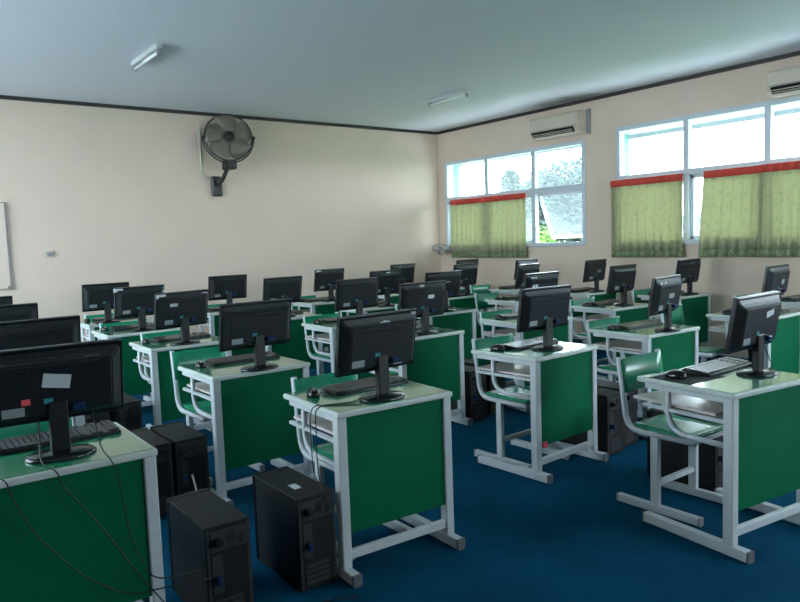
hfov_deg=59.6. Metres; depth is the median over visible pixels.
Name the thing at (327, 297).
keyboard
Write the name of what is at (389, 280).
computer monitor
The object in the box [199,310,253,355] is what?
school desk
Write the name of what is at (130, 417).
computer tower
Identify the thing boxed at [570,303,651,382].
school desk
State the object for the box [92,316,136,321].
keyboard
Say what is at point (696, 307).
school desk
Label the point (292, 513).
computer tower
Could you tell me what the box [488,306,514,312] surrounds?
shelf
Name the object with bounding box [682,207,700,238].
leafy tree
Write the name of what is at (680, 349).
school desk
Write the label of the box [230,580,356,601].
cable
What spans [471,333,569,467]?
chair
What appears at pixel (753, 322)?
computer monitor
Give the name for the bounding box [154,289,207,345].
computer monitor
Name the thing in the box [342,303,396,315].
school desk
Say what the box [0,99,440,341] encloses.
wall
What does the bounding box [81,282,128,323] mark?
computer monitor
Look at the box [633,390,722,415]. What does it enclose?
shelf
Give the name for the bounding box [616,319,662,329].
keyboard
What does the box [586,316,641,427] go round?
chair
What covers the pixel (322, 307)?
school desk
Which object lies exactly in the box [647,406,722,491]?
computer tower
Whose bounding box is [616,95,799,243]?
window
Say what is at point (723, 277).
wall
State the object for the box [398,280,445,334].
computer monitor
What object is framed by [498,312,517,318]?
keyboard
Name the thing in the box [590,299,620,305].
keyboard
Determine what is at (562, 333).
school desk
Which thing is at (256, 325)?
computer monitor
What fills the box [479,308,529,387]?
chair
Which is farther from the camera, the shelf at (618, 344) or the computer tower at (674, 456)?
the shelf at (618, 344)
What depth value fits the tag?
4.21 m
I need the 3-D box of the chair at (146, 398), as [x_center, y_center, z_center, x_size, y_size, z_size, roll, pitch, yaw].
[-2.508,0.600,6.527,0.402,0.802,0.495,-6,6,-39]
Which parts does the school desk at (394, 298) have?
modesty panel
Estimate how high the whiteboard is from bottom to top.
1.005 m
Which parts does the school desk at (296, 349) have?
post, modesty panel, post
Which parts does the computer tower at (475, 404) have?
power supply plate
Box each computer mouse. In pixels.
[100,326,108,330]
[142,338,149,343]
[195,361,205,367]
[306,388,319,397]
[314,319,321,323]
[490,344,504,350]
[495,315,503,318]
[582,302,591,305]
[607,324,618,329]
[665,370,686,378]
[722,309,730,314]
[782,297,793,300]
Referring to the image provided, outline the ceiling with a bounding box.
[0,0,799,131]
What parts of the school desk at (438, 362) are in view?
post, modesty panel, foot rail, post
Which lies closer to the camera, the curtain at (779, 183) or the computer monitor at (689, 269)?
the curtain at (779, 183)
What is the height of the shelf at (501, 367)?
0.014 m
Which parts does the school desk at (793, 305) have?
rail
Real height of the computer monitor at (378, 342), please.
0.398 m
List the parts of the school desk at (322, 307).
rail, post, modesty panel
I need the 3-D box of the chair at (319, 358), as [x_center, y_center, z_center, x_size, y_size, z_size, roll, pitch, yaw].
[-0.600,0.531,6.543,0.402,0.802,0.495,-6,6,-39]
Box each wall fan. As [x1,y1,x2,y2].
[201,114,254,195]
[432,244,451,254]
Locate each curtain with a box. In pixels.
[451,197,489,257]
[488,193,525,257]
[610,173,682,257]
[698,165,758,256]
[758,161,799,256]
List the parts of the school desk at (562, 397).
rail, foot rail, post, modesty panel, foot rail, post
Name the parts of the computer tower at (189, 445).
power supply plate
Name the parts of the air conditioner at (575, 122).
panel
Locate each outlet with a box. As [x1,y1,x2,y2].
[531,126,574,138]
[770,82,799,94]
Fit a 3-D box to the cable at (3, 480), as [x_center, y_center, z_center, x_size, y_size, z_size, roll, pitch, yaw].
[-1.005,0.816,2.432,0.711,0.541,0.089,-5,6,-28]
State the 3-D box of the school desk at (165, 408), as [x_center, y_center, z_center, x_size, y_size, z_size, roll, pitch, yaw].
[-1.689,0.688,5.478,0.630,0.752,0.609,-6,6,-37]
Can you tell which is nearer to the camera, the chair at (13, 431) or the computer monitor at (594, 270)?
the chair at (13, 431)
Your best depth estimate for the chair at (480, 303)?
8.53 m
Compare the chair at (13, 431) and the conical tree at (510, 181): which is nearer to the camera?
the chair at (13, 431)
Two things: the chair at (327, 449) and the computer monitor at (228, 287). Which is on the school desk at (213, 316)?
the computer monitor at (228, 287)
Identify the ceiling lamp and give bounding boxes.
[131,44,162,70]
[428,89,468,106]
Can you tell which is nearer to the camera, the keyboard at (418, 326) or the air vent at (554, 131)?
the keyboard at (418, 326)
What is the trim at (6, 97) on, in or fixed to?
attached to the wall at (116, 195)
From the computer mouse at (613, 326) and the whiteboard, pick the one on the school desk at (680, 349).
the computer mouse at (613, 326)
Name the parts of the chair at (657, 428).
backrest, leg, frame, foot rail, seat, foot rail, leg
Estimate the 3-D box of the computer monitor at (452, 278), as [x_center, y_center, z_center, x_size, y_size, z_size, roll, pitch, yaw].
[0.444,-0.096,6.986,0.460,0.398,0.179,-6,6,-37]
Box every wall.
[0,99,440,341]
[437,55,799,357]
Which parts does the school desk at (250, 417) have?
rail, post, foot rail, modesty panel, foot rail, post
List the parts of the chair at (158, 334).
frame, backrest, foot rail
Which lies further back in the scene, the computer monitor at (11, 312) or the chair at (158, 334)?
the chair at (158, 334)
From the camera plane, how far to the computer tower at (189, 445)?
3.92 m
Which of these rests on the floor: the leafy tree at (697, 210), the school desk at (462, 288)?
the school desk at (462, 288)
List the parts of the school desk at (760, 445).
rail, foot rail, post, foot rail, modesty panel, post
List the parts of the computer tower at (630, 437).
power supply plate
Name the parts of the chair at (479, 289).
backrest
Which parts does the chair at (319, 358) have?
frame, leg, seat, backrest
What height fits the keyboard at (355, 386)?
0.030 m
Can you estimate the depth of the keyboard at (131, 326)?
6.42 m
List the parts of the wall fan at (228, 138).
blade, blade, arm, blade, blade, blade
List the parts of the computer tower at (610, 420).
power supply plate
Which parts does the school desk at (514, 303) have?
rail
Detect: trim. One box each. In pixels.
[0,95,437,134]
[437,51,799,134]
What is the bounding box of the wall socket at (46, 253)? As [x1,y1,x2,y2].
[44,250,53,256]
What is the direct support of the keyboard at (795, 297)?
on the school desk at (793, 305)
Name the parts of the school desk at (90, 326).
rail, post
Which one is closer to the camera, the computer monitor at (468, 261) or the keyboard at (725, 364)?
the keyboard at (725, 364)
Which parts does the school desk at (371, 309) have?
modesty panel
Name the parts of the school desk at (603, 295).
rail, modesty panel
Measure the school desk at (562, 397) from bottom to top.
0.752 m
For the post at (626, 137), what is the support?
on the paving
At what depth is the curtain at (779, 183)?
7.43 m
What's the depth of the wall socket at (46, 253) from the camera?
8.32 m
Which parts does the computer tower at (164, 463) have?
power supply plate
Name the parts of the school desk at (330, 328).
rail, post, modesty panel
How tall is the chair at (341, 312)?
0.802 m
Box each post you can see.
[452,165,459,196]
[624,134,629,175]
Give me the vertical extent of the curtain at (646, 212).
1.000 m
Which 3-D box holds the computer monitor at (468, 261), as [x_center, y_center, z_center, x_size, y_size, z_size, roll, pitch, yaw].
[1.028,-0.427,10.552,0.460,0.398,0.179,-6,7,-40]
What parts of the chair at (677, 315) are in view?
backrest, frame, leg, seat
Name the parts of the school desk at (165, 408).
rail, post, modesty panel, post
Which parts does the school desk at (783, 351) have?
rail, post, modesty panel, post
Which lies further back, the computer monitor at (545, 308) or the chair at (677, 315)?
the chair at (677, 315)
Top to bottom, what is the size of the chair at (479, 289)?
0.802 m
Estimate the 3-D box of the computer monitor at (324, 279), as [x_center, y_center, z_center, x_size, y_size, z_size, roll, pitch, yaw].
[-0.873,-0.205,8.771,0.460,0.398,0.179,-7,7,-44]
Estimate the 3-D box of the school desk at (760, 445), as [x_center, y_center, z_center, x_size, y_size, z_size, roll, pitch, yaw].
[1.615,0.744,3.483,0.630,0.752,0.679,-5,6,-30]
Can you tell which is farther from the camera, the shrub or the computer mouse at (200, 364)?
the shrub
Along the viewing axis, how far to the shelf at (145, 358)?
5.40 m
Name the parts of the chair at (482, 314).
frame, backrest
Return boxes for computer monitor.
[0,296,12,304]
[0,302,37,321]
[0,315,80,349]
[0,338,123,463]
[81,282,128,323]
[113,284,163,331]
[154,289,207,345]
[208,274,246,303]
[219,298,291,371]
[263,276,301,315]
[314,268,343,300]
[334,277,378,314]
[334,308,416,402]
[369,269,401,306]
[390,263,414,283]
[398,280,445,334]
[425,270,460,311]
[453,263,477,295]
[456,259,478,285]
[514,259,537,288]
[515,263,539,288]
[516,284,570,351]
[523,271,558,288]
[583,259,605,291]
[606,264,636,305]
[647,274,681,331]
[675,258,700,294]
[724,291,780,377]
[761,264,789,312]
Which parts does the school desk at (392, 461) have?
rail, post, foot rail, modesty panel, foot rail, post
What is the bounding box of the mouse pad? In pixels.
[649,374,725,384]
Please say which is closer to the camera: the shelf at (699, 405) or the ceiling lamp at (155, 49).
the shelf at (699, 405)
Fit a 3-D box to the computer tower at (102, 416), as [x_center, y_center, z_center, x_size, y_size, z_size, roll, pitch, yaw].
[-2.174,0.924,4.878,0.189,0.418,0.470,-6,6,-37]
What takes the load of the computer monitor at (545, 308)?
on the school desk at (562, 397)
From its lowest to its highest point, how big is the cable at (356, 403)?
0.398 m
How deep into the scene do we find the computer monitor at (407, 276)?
9.66 m
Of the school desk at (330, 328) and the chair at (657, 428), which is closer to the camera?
the chair at (657, 428)
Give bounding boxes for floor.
[132,336,799,601]
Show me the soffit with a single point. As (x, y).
(792, 105)
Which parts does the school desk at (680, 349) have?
rail, post, modesty panel, post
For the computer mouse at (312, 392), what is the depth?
3.29 m
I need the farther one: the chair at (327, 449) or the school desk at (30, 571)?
the chair at (327, 449)
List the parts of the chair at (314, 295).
backrest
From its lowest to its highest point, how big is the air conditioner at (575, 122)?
0.330 m
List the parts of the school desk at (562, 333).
rail, foot rail, post, modesty panel, post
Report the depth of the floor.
3.31 m
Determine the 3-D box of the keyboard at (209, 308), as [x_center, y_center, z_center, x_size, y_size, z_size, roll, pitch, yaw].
[-2.010,0.076,8.132,0.440,0.030,0.150,-6,7,-41]
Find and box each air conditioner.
[529,108,590,140]
[766,65,799,98]
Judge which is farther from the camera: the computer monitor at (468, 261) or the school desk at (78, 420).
the computer monitor at (468, 261)
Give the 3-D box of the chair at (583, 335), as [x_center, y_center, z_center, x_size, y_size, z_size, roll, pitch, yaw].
[2.067,0.377,7.229,0.402,0.802,0.495,-5,6,-35]
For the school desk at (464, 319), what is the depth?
7.04 m
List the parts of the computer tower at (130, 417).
power supply plate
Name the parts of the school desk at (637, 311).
rail, post, modesty panel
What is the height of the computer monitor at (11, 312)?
0.398 m
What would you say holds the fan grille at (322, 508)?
attached to the computer tower at (292, 513)
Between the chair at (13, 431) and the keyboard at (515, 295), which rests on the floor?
the chair at (13, 431)
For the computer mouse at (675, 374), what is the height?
0.041 m
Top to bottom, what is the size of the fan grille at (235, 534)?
0.072 m
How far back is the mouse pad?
3.40 m
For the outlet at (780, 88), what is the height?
0.072 m
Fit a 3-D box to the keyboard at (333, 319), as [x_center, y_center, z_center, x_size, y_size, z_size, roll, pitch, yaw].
[-0.522,0.165,6.502,0.440,0.030,0.150,-6,6,-35]
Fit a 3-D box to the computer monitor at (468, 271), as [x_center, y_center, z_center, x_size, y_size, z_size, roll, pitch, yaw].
[0.843,-0.273,8.850,0.179,0.398,0.460,3,7,45]
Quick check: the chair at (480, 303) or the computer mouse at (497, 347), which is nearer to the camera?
the computer mouse at (497, 347)
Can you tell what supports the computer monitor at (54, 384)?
on the school desk at (30, 571)
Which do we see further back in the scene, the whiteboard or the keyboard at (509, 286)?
the keyboard at (509, 286)
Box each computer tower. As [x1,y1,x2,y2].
[85,411,108,423]
[108,392,142,429]
[129,427,174,516]
[150,421,209,495]
[166,488,253,601]
[252,466,337,591]
[450,365,486,420]
[464,358,505,414]
[559,387,623,455]
[597,379,637,446]
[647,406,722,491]
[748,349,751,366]
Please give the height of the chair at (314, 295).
0.802 m
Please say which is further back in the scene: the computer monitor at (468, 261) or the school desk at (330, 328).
the computer monitor at (468, 261)
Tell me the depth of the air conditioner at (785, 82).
7.20 m
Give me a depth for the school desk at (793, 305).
6.74 m
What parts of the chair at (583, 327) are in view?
leg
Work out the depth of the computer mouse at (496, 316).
6.14 m
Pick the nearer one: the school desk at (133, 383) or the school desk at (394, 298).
the school desk at (133, 383)
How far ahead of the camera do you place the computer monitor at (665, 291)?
5.02 m
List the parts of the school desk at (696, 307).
modesty panel, post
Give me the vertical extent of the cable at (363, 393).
0.529 m
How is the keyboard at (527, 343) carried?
on the school desk at (562, 397)
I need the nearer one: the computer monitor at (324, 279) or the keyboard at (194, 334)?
the keyboard at (194, 334)
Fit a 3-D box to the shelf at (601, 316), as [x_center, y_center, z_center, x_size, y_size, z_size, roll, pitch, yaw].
[2.121,0.165,7.086,0.526,0.014,0.480,-5,6,-35]
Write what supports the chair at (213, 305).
on the floor
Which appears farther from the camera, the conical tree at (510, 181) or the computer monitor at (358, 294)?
the conical tree at (510, 181)
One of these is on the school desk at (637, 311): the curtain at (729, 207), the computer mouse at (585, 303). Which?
the computer mouse at (585, 303)
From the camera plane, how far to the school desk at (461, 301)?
8.76 m
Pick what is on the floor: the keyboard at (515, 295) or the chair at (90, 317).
the chair at (90, 317)
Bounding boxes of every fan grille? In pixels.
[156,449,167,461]
[227,526,244,544]
[316,498,329,514]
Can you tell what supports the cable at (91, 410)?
hanging from the school desk at (30, 571)
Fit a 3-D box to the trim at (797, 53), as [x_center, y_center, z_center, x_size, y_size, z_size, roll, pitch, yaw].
[4.252,-2.558,7.077,0.030,0.042,11.970,-6,6,-37]
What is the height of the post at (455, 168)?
3.300 m
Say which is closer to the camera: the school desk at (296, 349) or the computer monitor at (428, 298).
the computer monitor at (428, 298)
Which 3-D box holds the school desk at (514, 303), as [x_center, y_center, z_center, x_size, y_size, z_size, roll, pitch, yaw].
[1.433,0.346,8.142,0.630,0.752,0.609,-6,6,-37]
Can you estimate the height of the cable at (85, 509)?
0.883 m
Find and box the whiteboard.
[0,202,12,289]
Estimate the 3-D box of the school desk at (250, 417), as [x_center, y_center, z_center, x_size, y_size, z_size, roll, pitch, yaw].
[-0.926,0.763,4.295,0.630,0.752,0.609,-6,6,-38]
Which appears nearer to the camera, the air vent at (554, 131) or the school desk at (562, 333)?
the school desk at (562, 333)
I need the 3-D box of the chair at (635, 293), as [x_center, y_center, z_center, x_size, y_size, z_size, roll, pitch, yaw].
[3.040,0.259,8.190,0.402,0.802,0.495,-5,6,-35]
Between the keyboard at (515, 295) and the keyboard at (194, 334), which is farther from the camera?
the keyboard at (515, 295)
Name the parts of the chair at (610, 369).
frame, backrest, seat, leg, frame, leg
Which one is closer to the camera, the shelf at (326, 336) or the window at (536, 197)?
the shelf at (326, 336)
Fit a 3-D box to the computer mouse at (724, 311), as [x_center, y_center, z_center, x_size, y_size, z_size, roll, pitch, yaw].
[2.787,0.090,5.942,0.062,0.041,0.108,-5,6,-30]
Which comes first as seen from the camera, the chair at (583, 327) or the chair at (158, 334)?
the chair at (158, 334)
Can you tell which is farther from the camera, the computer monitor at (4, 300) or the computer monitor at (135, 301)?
the computer monitor at (135, 301)
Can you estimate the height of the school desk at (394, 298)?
0.752 m
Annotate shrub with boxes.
[526,222,560,242]
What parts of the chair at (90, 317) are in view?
backrest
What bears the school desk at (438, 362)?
on the floor
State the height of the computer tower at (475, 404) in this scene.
0.418 m
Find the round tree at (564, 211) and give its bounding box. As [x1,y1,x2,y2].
[518,156,582,241]
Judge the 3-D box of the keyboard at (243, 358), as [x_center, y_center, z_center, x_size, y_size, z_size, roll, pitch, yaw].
[-0.991,0.363,4.417,0.440,0.030,0.150,-6,6,-35]
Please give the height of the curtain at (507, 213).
0.960 m
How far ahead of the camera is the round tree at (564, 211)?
23.92 m
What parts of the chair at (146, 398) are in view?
backrest, foot rail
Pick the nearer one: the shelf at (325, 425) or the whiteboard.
the shelf at (325, 425)
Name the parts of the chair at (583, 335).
frame, seat, backrest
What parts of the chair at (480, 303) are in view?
frame, backrest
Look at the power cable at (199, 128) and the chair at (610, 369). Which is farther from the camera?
the power cable at (199, 128)
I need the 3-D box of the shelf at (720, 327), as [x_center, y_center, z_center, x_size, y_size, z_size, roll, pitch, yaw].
[3.030,0.225,6.021,0.526,0.014,0.480,-6,6,-37]
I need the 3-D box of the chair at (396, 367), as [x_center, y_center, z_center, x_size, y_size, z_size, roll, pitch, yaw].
[-0.018,0.581,5.726,0.402,0.802,0.495,-6,6,-36]
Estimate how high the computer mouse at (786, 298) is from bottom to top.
0.041 m
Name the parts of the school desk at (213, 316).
post, modesty panel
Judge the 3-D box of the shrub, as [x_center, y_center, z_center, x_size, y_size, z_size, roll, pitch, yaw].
[3.780,-0.910,17.327,1.262,2.204,3.001,-6,6,-39]
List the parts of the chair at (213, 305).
backrest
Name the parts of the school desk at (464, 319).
modesty panel, post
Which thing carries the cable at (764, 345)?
on the school desk at (760, 445)
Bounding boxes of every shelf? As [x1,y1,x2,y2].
[137,355,149,362]
[187,382,209,394]
[294,413,332,434]
[307,333,329,340]
[477,362,529,376]
[484,328,515,336]
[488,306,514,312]
[573,313,608,320]
[592,339,641,351]
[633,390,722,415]
[709,324,728,329]
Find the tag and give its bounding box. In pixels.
[542,441,547,447]
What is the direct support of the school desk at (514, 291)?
on the floor
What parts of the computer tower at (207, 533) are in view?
power supply plate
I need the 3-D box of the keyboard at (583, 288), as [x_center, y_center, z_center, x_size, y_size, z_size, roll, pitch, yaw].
[2.329,-0.150,8.961,0.440,0.030,0.150,-6,6,-37]
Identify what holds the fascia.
attached to the soffit
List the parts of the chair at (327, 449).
frame, leg, seat, backrest, foot rail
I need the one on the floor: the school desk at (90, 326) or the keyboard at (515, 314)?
the school desk at (90, 326)
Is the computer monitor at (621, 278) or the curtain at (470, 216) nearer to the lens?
the computer monitor at (621, 278)
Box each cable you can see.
[0,478,214,593]
[38,420,164,601]
[91,410,201,578]
[191,474,196,490]
[197,125,210,179]
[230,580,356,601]
[310,403,362,507]
[315,393,363,536]
[749,345,771,368]
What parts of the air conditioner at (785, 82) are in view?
panel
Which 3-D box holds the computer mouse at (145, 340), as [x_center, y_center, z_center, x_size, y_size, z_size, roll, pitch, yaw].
[-1.970,0.304,5.417,0.062,0.041,0.108,-5,6,-28]
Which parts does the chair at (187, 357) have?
frame, leg, seat, backrest, foot rail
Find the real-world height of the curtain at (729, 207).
1.000 m
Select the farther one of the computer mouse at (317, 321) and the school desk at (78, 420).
the computer mouse at (317, 321)
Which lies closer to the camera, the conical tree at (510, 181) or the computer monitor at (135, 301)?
the computer monitor at (135, 301)
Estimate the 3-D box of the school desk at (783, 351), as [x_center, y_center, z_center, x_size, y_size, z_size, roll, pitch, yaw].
[3.078,0.474,5.992,0.630,0.752,0.609,-6,6,-37]
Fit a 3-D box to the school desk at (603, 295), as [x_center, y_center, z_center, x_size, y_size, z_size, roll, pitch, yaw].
[2.393,0.251,8.839,0.630,0.752,0.609,-6,6,-37]
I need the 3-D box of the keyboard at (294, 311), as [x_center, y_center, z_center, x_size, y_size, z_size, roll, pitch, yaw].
[-1.235,0.123,7.277,0.440,0.030,0.150,-5,6,-35]
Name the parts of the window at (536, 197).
sash, sash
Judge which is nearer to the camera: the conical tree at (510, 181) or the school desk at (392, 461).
the school desk at (392, 461)
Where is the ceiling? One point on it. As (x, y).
(375, 63)
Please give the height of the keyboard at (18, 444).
0.030 m
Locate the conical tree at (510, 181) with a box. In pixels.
[497,169,558,241]
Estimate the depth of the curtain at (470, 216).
11.33 m
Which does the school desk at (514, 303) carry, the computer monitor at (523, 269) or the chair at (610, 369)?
the computer monitor at (523, 269)
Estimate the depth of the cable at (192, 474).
3.87 m
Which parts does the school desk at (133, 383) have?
modesty panel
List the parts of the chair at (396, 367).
seat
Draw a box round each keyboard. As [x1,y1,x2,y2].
[0,420,120,455]
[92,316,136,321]
[110,322,153,330]
[151,331,210,342]
[205,351,279,366]
[208,307,218,310]
[291,309,303,313]
[304,296,334,300]
[320,317,336,322]
[320,374,408,396]
[416,323,433,329]
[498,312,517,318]
[500,294,519,298]
[502,336,558,350]
[503,285,514,288]
[571,287,593,291]
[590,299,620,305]
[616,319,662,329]
[682,356,751,376]
[781,294,799,300]
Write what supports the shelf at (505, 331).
attached to the school desk at (562, 333)
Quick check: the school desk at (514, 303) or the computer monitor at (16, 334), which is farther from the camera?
the school desk at (514, 303)
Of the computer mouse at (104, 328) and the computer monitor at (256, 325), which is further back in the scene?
the computer mouse at (104, 328)
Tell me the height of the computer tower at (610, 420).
0.418 m
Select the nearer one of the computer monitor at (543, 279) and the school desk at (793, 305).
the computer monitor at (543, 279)
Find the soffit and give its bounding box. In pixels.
[624,102,799,134]
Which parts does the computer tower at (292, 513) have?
power supply plate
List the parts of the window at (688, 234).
sash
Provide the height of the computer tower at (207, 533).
0.418 m
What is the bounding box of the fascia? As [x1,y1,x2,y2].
[459,107,799,165]
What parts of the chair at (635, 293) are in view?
backrest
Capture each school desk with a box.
[0,422,165,601]
[73,415,84,425]
[80,317,152,341]
[91,328,179,406]
[129,335,231,429]
[178,356,314,505]
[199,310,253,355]
[265,312,323,373]
[283,381,464,587]
[291,300,339,346]
[301,322,374,379]
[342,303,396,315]
[378,293,416,320]
[389,327,472,425]
[416,307,476,358]
[448,295,483,339]
[460,284,486,308]
[471,342,607,483]
[479,316,572,412]
[485,298,518,312]
[489,288,520,337]
[568,289,618,347]
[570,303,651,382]
[588,323,699,438]
[633,366,799,563]
[637,292,716,358]
[706,310,799,373]
[781,300,799,310]
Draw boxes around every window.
[444,139,585,247]
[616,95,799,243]
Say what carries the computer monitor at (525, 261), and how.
on the school desk at (514, 291)
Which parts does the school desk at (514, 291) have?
rail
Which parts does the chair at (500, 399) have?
backrest, frame, leg, foot rail, seat, frame, foot rail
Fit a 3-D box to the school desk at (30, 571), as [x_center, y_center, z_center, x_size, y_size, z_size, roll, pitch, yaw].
[-1.261,0.925,2.574,0.630,0.752,0.609,-6,6,-37]
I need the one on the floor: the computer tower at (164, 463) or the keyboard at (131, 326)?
the computer tower at (164, 463)
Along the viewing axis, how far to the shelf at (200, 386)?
4.23 m
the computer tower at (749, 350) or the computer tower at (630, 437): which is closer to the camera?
the computer tower at (630, 437)
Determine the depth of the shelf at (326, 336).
6.33 m
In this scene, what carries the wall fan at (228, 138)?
attached to the wall at (116, 195)
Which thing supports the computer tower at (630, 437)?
on the floor
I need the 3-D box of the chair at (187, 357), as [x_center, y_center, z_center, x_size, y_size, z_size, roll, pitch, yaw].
[-1.208,0.722,4.598,0.402,0.802,0.495,-6,6,-40]
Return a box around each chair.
[0,417,73,439]
[84,313,113,340]
[99,321,151,400]
[140,330,212,432]
[169,346,264,485]
[199,302,226,329]
[291,294,327,351]
[291,373,411,560]
[303,312,338,374]
[340,311,355,316]
[370,366,398,375]
[470,283,502,339]
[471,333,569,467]
[474,291,499,337]
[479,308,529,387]
[568,297,599,346]
[569,297,608,378]
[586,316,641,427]
[616,349,722,526]
[631,288,660,320]
[660,304,724,362]
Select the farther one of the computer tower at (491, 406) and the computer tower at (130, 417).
the computer tower at (491, 406)
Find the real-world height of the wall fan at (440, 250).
0.196 m
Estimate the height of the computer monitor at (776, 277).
0.398 m
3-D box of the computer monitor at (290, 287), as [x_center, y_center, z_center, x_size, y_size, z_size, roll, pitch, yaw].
[-1.168,-0.045,7.048,0.460,0.398,0.179,-7,7,-44]

